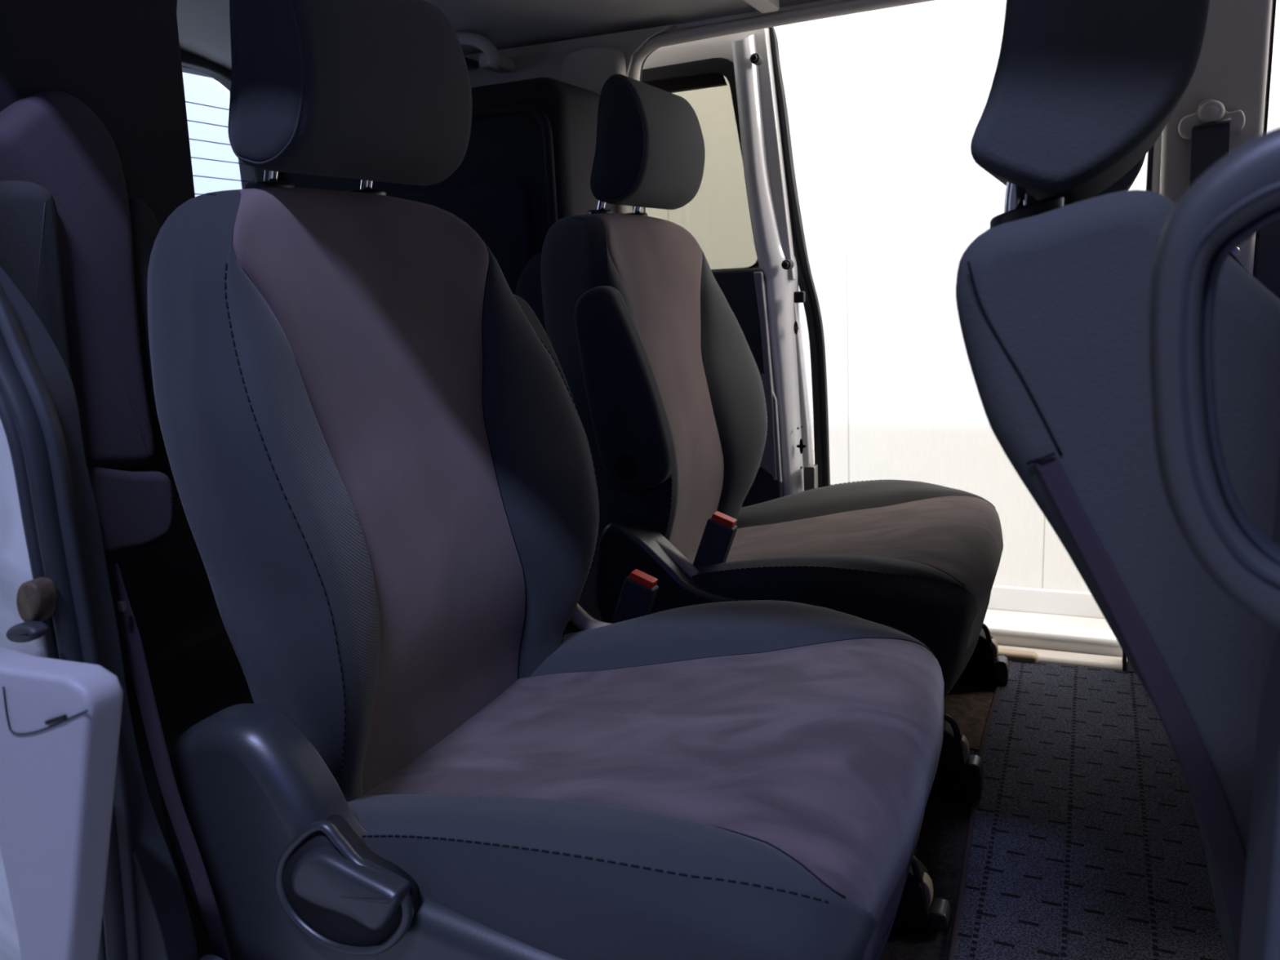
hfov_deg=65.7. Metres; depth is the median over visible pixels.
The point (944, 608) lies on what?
cushion
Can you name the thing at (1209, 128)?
anchor
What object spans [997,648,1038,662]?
trim
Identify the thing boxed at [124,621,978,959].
floor
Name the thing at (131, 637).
belt
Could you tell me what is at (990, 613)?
floor
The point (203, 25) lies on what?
ceiling
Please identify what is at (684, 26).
trim
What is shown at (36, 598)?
knob
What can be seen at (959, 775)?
rail cover
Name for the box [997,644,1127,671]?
trim
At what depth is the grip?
0.36 m
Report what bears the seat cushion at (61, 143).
on the seat at (95, 155)
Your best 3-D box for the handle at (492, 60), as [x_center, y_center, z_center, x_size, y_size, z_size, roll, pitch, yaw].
[-0.388,-0.846,1.986,0.275,0.083,0.098,2,13,24]
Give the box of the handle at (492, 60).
[455,31,515,73]
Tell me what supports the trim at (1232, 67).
attached to the wall at (543, 60)
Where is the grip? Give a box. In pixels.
[1149,127,1279,630]
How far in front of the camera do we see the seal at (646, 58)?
1.91 m
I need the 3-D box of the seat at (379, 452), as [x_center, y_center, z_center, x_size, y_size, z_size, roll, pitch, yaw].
[-0.061,0.030,0.980,0.682,1.040,0.686,2,13,24]
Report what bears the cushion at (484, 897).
on the seat at (379, 452)
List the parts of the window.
frame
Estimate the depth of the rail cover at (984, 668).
1.74 m
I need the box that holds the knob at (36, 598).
[5,577,57,642]
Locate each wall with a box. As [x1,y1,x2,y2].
[0,419,46,959]
[105,66,254,674]
[182,0,1279,591]
[464,24,676,621]
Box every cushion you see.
[0,90,155,469]
[364,835,916,959]
[602,566,986,697]
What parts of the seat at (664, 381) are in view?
headrest post, backrest, armrest, headrest post, hinge trim, cushion panel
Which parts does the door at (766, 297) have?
trim, trim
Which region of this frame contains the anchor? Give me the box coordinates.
[1177,98,1244,186]
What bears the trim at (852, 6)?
attached to the wall at (543, 60)
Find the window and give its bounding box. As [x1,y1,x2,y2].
[180,48,247,195]
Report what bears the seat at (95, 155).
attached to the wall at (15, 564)
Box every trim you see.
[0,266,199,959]
[560,45,633,621]
[629,0,935,212]
[670,0,851,32]
[983,617,1122,657]
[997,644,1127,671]
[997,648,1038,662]
[1126,133,1161,671]
[1159,0,1271,275]
[1238,453,1279,959]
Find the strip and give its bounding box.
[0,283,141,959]
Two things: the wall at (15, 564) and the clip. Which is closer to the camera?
the wall at (15, 564)
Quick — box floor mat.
[946,660,1229,959]
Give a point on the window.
(221, 74)
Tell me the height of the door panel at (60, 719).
0.277 m
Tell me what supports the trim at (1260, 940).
attached to the floor at (191, 684)
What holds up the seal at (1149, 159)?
attached to the wall at (543, 60)
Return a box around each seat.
[0,0,195,556]
[146,0,944,959]
[253,77,615,332]
[541,74,1003,697]
[955,0,1279,959]
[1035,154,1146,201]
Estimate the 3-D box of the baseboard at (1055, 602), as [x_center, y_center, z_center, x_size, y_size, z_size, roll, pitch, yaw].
[1.318,0.394,3.220,7.750,0.080,0.020,2,13,24]
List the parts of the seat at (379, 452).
headrest post, recline lever, backrest, headrest post, armrest, hinge trim, cushion panel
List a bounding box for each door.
[641,26,830,507]
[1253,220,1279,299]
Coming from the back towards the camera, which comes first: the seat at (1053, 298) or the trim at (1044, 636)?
the trim at (1044, 636)
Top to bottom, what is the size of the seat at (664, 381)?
1.040 m
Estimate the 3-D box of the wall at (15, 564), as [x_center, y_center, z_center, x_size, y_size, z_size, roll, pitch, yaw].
[-0.954,0.042,0.948,1.182,1.420,0.028,2,13,24]
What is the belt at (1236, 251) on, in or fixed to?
attached to the wall at (543, 60)
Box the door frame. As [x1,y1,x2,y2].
[1256,0,1276,239]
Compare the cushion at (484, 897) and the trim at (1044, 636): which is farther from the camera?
the trim at (1044, 636)
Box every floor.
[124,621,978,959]
[984,608,1111,629]
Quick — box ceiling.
[176,0,823,70]
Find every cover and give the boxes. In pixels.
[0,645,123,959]
[892,854,951,933]
[928,713,983,803]
[955,622,1008,688]
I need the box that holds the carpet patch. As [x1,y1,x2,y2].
[943,683,995,750]
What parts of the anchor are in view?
anchor plate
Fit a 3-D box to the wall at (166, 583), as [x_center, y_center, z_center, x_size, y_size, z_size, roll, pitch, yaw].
[-1.156,-0.180,1.800,0.040,1.330,1.390,2,13,24]
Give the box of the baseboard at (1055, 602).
[987,585,1104,618]
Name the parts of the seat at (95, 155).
seat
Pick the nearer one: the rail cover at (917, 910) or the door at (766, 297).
the rail cover at (917, 910)
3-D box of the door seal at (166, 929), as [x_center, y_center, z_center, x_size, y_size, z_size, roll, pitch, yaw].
[-0.430,0.150,0.757,0.136,0.686,0.028,2,13,24]
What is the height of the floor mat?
0.010 m
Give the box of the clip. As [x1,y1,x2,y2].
[743,0,779,13]
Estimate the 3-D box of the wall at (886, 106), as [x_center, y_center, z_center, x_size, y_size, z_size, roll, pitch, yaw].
[1.221,-1.951,2.791,7.750,4.850,0.100,2,13,24]
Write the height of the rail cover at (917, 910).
0.101 m
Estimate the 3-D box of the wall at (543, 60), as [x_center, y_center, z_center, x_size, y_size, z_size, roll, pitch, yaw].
[-0.356,-0.289,2.178,1.000,1.210,0.040,2,13,24]
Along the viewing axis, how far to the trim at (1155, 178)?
1.60 m
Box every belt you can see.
[111,563,231,959]
[1228,246,1247,271]
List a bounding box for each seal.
[640,49,655,213]
[1122,146,1152,671]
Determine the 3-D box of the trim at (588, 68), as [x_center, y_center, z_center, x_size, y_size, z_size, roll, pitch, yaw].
[-0.069,-0.219,2.029,0.161,1.253,0.038,2,13,24]
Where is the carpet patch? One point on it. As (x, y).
(969, 705)

